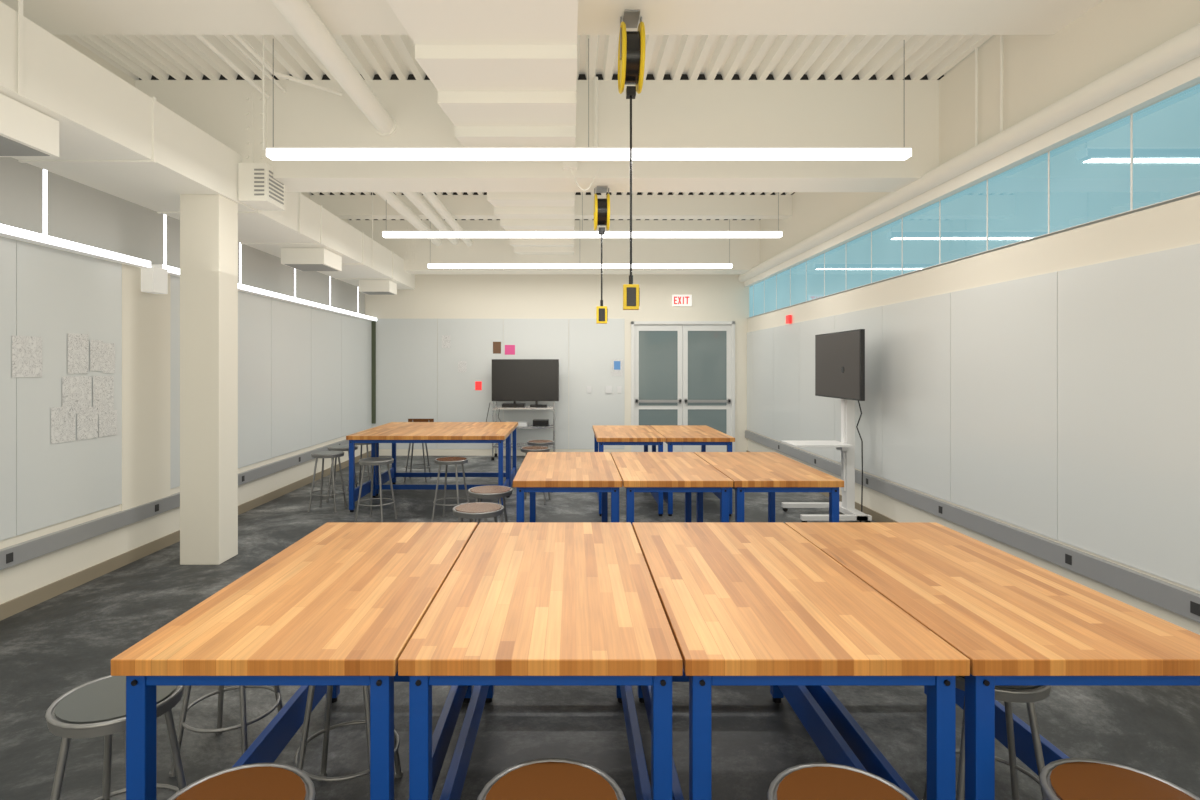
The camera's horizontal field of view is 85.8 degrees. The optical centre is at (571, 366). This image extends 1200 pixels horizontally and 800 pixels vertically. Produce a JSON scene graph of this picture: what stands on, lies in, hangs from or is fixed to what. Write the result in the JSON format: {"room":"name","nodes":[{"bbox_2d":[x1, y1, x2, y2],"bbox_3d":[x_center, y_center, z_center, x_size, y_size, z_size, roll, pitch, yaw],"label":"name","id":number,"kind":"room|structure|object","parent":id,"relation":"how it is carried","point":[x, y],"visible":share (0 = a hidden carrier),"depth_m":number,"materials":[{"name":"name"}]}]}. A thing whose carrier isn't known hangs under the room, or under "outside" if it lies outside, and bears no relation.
{"room":"workshop classroom","nodes":[
{"label":"workshop classroom","id":0,"kind":"room"},
{"bbox_2d":[0,35,376,620],"bbox_3d":[-3.865,-0.450,4.500,0.510,4.200,15.000,0,0,0],"label":"wall","id":1,"kind":"structure","parent":0,"point":[76,257],"depth_m":5.38,"materials":[{"name":"beige paint"}]},
{"bbox_2d":[12,333,116,443],"bbox_3d":[-3.712,0.150,4.770,0.007,0.800,0.980,0,0,0],"label":"papers","id":2,"kind":"object","parent":1,"relation":"attached to","point":[26,350],"visible":1,"depth_m":4.87,"materials":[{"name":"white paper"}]},
{"bbox_2d":[195,0,628,246],"bbox_3d":[-1.110,-2.048,4.100,3.220,1.005,14.200,0,0,0],"label":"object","id":3,"kind":"structure","parent":0,"point":[299,14],"depth_m":5.16,"materials":[{"name":"white metal"}]},
{"bbox_2d":[0,0,414,294],"bbox_3d":[-3.267,-1.883,4.500,1.226,1.334,15.000,0,0,0],"label":"duct","id":4,"kind":"object","parent":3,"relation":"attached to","point":[63,113],"visible":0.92,"depth_m":4.68,"materials":[{"name":"white metal"}]},
{"bbox_2d":[386,0,577,254],"bbox_3d":[-0.460,-2.208,4.500,0.980,0.685,15.000,0,0,0],"label":"duct","id":5,"kind":"object","parent":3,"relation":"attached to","point":[503,72],"visible":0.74,"depth_m":4.23,"materials":[{"name":"white metal"}]},
{"bbox_2d":[135,74,943,191],"bbox_3d":[-0.245,-2.152,5.951,7.270,0.944,0.498,0,0,0],"label":"beam","id":6,"kind":"structure","parent":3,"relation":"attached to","point":[667,112],"depth_m":5.73,"materials":[{"name":"beige paint"}]},
{"bbox_2d":[594,186,609,323],"bbox_3d":[0.280,-1.045,6.080,0.141,1.270,0.343,0,0,0],"label":"reel","id":7,"kind":"object","parent":6,"relation":"hanging from","point":[601,205],"visible":1,"depth_m":6.04,"materials":[{"name":"yellow plastic"}]},
{"bbox_2d":[0,0,1102,34],"bbox_3d":[-0.245,-2.437,4.135,7.270,0.374,0.470,0,0,0],"label":"beam","id":8,"kind":"structure","parent":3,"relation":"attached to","point":[57,17],"depth_m":4.13,"materials":[{"name":"beige paint"}]},
{"bbox_2d":[618,10,644,309],"bbox_3d":[0.380,-1.310,4.160,0.141,1.880,0.423,0,0,0],"label":"reel","id":9,"kind":"object","parent":8,"relation":"hanging from","point":[631,47],"visible":1,"depth_m":4.13,"materials":[{"name":"yellow plastic"}]},
{"bbox_2d":[310,192,794,218],"bbox_3d":[-0.245,-2.437,9.690,7.270,0.374,0.260,0,0,0],"label":"beam","id":10,"kind":"structure","parent":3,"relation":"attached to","point":[352,206],"depth_m":9.56,"materials":[{"name":"beige paint"}]},
{"bbox_2d":[349,219,760,273],"bbox_3d":[-0.245,-2.152,11.436,7.270,0.944,0.528,0,0,0],"label":"beam","id":11,"kind":"structure","parent":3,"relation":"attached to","point":[416,253],"depth_m":11.20,"materials":[{"name":"beige paint"}]},
{"bbox_2d":[427,219,732,267],"bbox_3d":[0.130,-2.094,10.600,4.992,0.933,0.106,0,0,0],"label":"pendant light","id":12,"kind":"object","parent":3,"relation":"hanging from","point":[429,265],"visible":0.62,"depth_m":10.55,"materials":[{"name":"white metal"}]},
{"bbox_2d":[382,192,782,237],"bbox_3d":[0.130,-2.094,8.090,4.992,0.933,0.106,0,0,0],"label":"pendant light","id":13,"kind":"object","parent":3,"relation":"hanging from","point":[386,234],"visible":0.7,"depth_m":8.04,"materials":[{"name":"white metal"}]},
{"bbox_2d":[265,39,911,160],"bbox_3d":[0.130,-2.094,5.030,4.992,0.933,0.106,0,0,0],"label":"pendant light","id":14,"kind":"object","parent":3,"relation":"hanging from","point":[904,153],"visible":1,"depth_m":4.98,"materials":[{"name":"white metal"}]},
{"bbox_2d":[68,35,995,219],"bbox_3d":[-0.244,-2.647,4.525,7.752,0.195,15.450,0,0,0],"label":"deck","id":15,"kind":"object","parent":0,"point":[142,57],"depth_m":5.35,"materials":[{"name":"white metal"}]},
{"bbox_2d":[365,274,748,455],"bbox_3d":[-0.265,-0.450,12.115,7.710,4.200,0.270,0,0,0],"label":"wall","id":16,"kind":"structure","parent":0,"point":[683,365],"depth_m":12.01,"materials":[{"name":"beige paint"}]},
{"bbox_2d":[442,335,622,389],"bbox_3d":[-0.735,-0.080,11.995,3.370,1.020,0.002,0,0,0],"label":"art","id":17,"kind":"object","parent":16,"relation":"attached to","point":[616,364],"depth_m":12.00},
{"bbox_2d":[672,295,691,305],"bbox_3d":[2.040,-1.235,11.976,0.360,0.210,0.049,0,0,0],"label":"exit sign","id":18,"kind":"object","parent":16,"relation":"attached to","point":[677,300],"visible":1,"depth_m":11.96,"materials":[{"name":"white plastic"}]},
{"bbox_2d":[0,456,1199,799],"bbox_3d":[-0.285,1.710,4.550,7.670,0.120,15.500,0,0,0],"label":"floor","id":19,"kind":"structure","parent":0,"point":[64,642],"depth_m":3.06,"materials":[{"name":"concrete"}]},
{"bbox_2d":[45,675,186,799],"bbox_3d":[-1.440,1.345,2.050,0.381,0.610,0.381,0,0,-1],"label":"stool","id":20,"kind":"object","parent":19,"relation":"on","point":[95,708],"visible":0.62,"depth_m":1.99,"materials":[{"name":"silver metal"}]},
{"bbox_2d":[180,194,237,564],"bbox_3d":[-3.105,0.105,5.527,0.330,3.090,0.305,0,0,0],"label":"column","id":21,"kind":"structure","parent":19,"relation":"on","point":[208,222],"depth_m":5.38,"materials":[{"name":"beige paint"}]},
{"bbox_2d":[169,686,282,776],"bbox_3d":[-1.450,1.345,2.750,0.381,0.610,0.381,0,0,4],"label":"stool","id":22,"kind":"object","parent":19,"relation":"on","point":[242,693],"visible":0.32,"depth_m":2.63,"materials":[{"name":"silver metal"}]},
{"bbox_2d":[167,763,315,799],"bbox_3d":[-0.800,1.345,1.520,0.381,0.610,0.381,0,0,5],"label":"stool","id":23,"kind":"object","parent":19,"relation":"on","point":[256,781],"visible":1,"depth_m":1.60,"materials":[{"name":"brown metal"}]},
{"bbox_2d":[111,522,477,799],"bbox_3d":[-0.852,1.215,2.480,0.760,0.870,1.520,0,0,0],"label":"table","id":24,"kind":"object","parent":19,"relation":"on","point":[340,605],"visible":0.88,"depth_m":2.00,"materials":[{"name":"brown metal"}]},
{"bbox_2d":[308,451,346,512],"bbox_3d":[-2.820,1.320,7.450,0.386,0.660,0.386,0,0,2],"label":"stool","id":25,"kind":"object","parent":19,"relation":"on","point":[322,454],"visible":1,"depth_m":7.35,"materials":[{"name":"silver metal"}]},
{"bbox_2d":[326,445,358,501],"bbox_3d":[-2.860,1.320,8.050,0.386,0.660,0.386,0,0,-9],"label":"stool","id":26,"kind":"object","parent":19,"relation":"on","point":[335,447],"visible":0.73,"depth_m":7.93,"materials":[{"name":"silver metal"}]},
{"bbox_2d":[294,686,402,781],"bbox_3d":[-0.850,1.345,2.450,0.381,0.610,0.381,0,0,0],"label":"stool","id":27,"kind":"object","parent":19,"relation":"on","point":[299,757],"visible":0.29,"depth_m":2.34,"materials":[{"name":"silver metal"}]},
{"bbox_2d":[347,443,370,490],"bbox_3d":[-2.800,1.320,8.700,0.386,0.660,0.386,0,0,11],"label":"stool","id":28,"kind":"object","parent":19,"relation":"on","point":[361,444],"visible":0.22,"depth_m":8.57,"materials":[{"name":"silver metal"}]},
{"bbox_2d":[355,457,396,521],"bbox_3d":[-2.100,1.320,6.920,0.386,0.660,0.386,0,0,12],"label":"stool","id":29,"kind":"object","parent":19,"relation":"on","point":[372,461],"visible":0.94,"depth_m":6.83,"materials":[{"name":"silver metal"}]},
{"bbox_2d":[404,419,433,481],"bbox_3d":[-2.250,1.210,9.425,0.382,0.880,0.391,0,0,0],"label":"stool","id":30,"kind":"object","parent":19,"relation":"on","point":[409,420],"visible":0.52,"depth_m":9.52,"materials":[{"name":"silver metal"}]},
{"bbox_2d":[346,428,511,511],"bbox_3d":[-1.660,1.215,7.760,1.797,0.870,0.920,0,0,0],"label":"table","id":31,"kind":"object","parent":19,"relation":"on","point":[373,436],"visible":0.78,"depth_m":7.45,"materials":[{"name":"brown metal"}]},
{"bbox_2d":[374,422,517,495],"bbox_3d":[-1.660,1.215,8.685,1.797,0.870,0.920,0,0,0],"label":"table","id":32,"kind":"object","parent":19,"relation":"on","point":[384,476],"visible":0.55,"depth_m":8.90,"materials":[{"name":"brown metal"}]},
{"bbox_2d":[431,457,468,521],"bbox_3d":[-1.300,1.320,6.950,0.386,0.660,0.386,0,0,12],"label":"stool","id":33,"kind":"object","parent":19,"relation":"on","point":[446,461],"visible":0.88,"depth_m":6.86,"materials":[{"name":"silver metal"}]},
{"bbox_2d":[452,502,503,521],"bbox_3d":[-0.660,1.320,4.550,0.386,0.660,0.386,0,0,13],"label":"stool","id":34,"kind":"object","parent":19,"relation":"on","point":[476,510],"visible":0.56,"depth_m":4.47,"materials":[{"name":"silver metal"}]},
{"bbox_2d":[468,485,512,523],"bbox_3d":[-0.660,1.320,5.220,0.386,0.660,0.386,0,0,2],"label":"stool","id":35,"kind":"object","parent":19,"relation":"on","point":[491,491],"visible":0.48,"depth_m":5.13,"materials":[{"name":"silver metal"}]},
{"bbox_2d":[486,359,558,460],"bbox_3d":[-0.923,0.755,11.630,1.365,1.790,0.516,0,0,0],"label":"cart","id":36,"kind":"object","parent":19,"relation":"on","point":[536,380],"visible":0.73,"depth_m":11.71,"materials":[{"name":"silver metal"}]},
{"bbox_2d":[520,446,550,504],"bbox_3d":[-0.450,1.320,7.900,0.386,0.660,0.386,0,0,8],"label":"stool","id":37,"kind":"object","parent":19,"relation":"on","point":[527,449],"visible":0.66,"depth_m":7.83,"materials":[{"name":"silver metal"}]},
{"bbox_2d":[398,522,682,799],"bbox_3d":[-0.085,1.215,2.480,0.760,0.870,1.520,0,0,0],"label":"table","id":38,"kind":"object","parent":19,"relation":"on","point":[522,603],"visible":1,"depth_m":2.00,"materials":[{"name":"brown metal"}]},
{"bbox_2d":[527,440,553,492],"bbox_3d":[-0.420,1.320,8.600,0.386,0.660,0.386,0,0,-4],"label":"stool","id":39,"kind":"object","parent":19,"relation":"on","point":[546,443],"visible":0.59,"depth_m":8.47,"materials":[{"name":"silver metal"}]},
{"bbox_2d":[477,758,624,799],"bbox_3d":[-0.050,1.345,1.540,0.381,0.610,0.381,0,0,10],"label":"stool","id":40,"kind":"object","parent":19,"relation":"on","point":[546,778],"visible":1,"depth_m":1.61,"materials":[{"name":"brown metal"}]},
{"bbox_2d":[513,452,622,521],"bbox_3d":[-0.030,1.215,5.170,0.753,0.870,1.500,0,0,0],"label":"table","id":41,"kind":"object","parent":19,"relation":"on","point":[538,471],"visible":0.64,"depth_m":4.68,"materials":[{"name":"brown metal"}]},
{"bbox_2d":[593,425,665,515],"bbox_3d":[0.652,1.215,7.860,0.757,0.870,1.520,0,0,0],"label":"table","id":42,"kind":"object","parent":19,"relation":"on","point":[645,435],"visible":0.66,"depth_m":7.24,"materials":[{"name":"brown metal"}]},
{"bbox_2d":[611,452,732,524],"bbox_3d":[0.730,1.215,5.170,0.753,0.870,1.500,0,0,0],"label":"table","id":43,"kind":"object","parent":19,"relation":"on","point":[686,472],"visible":0.58,"depth_m":4.68,"materials":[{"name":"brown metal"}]},
{"bbox_2d":[650,425,734,515],"bbox_3d":[1.417,1.215,7.860,0.757,0.870,1.520,0,0,0],"label":"table","id":44,"kind":"object","parent":19,"relation":"on","point":[703,435],"visible":0.59,"depth_m":7.24,"materials":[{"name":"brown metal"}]},
{"bbox_2d":[693,452,843,521],"bbox_3d":[1.490,1.215,5.170,0.753,0.870,1.500,0,0,0],"label":"table","id":45,"kind":"object","parent":19,"relation":"on","point":[770,472],"visible":0.44,"depth_m":4.68,"materials":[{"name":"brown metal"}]},
{"bbox_2d":[632,522,969,799],"bbox_3d":[0.682,1.215,2.480,0.760,0.870,1.520,0,0,0],"label":"table","id":46,"kind":"object","parent":19,"relation":"on","point":[743,603],"visible":0.86,"depth_m":2.00,"materials":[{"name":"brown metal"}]},
{"bbox_2d":[781,329,871,521],"bbox_3d":[2.748,0.635,7.050,0.776,2.030,1.200,0,0,0],"label":"tv stand","id":47,"kind":"object","parent":19,"relation":"on","point":[839,356],"visible":0.93,"depth_m":6.99,"materials":[{"name":"white plastic"}]},
{"bbox_2d":[767,763,913,799],"bbox_3d":[0.650,1.345,1.520,0.381,0.610,0.381,0,0,-4],"label":"stool","id":48,"kind":"object","parent":19,"relation":"on","point":[809,781],"visible":1,"depth_m":1.60,"materials":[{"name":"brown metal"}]},
{"bbox_2d":[922,676,1050,799],"bbox_3d":[1.450,1.345,2.250,0.381,0.610,0.381,0,0,13],"label":"stool","id":49,"kind":"object","parent":19,"relation":"on","point":[1028,695],"visible":0.26,"depth_m":2.15,"materials":[{"name":"silver metal"}]},
{"bbox_2d":[785,522,1199,799],"bbox_3d":[1.450,1.215,2.480,0.760,0.870,1.520,0,0,0],"label":"table","id":50,"kind":"object","parent":19,"relation":"on","point":[1017,621],"visible":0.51,"depth_m":2.07,"materials":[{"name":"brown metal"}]},
{"bbox_2d":[1039,758,1199,799],"bbox_3d":[1.340,1.345,1.540,0.381,0.610,0.381,0,0,12],"label":"stool","id":51,"kind":"object","parent":19,"relation":"on","point":[1069,778],"visible":1,"depth_m":1.61,"materials":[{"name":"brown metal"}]},
{"bbox_2d":[745,0,1199,634],"bbox_3d":[3.400,-0.450,4.500,0.380,4.200,15.000,0,0,0],"label":"wall","id":52,"kind":"structure","parent":0,"point":[1032,328],"depth_m":4.55,"materials":[{"name":"beige painted drywall"}]},
{"bbox_2d":[738,23,1199,286],"bbox_3d":[3.177,-2.018,4.500,0.173,1.065,15.000,0,0,0],"label":"ceiling pipe","id":53,"kind":"object","parent":52,"relation":"attached to","point":[1172,66],"depth_m":4.49,"materials":[{"name":"white metal"}]}
]}

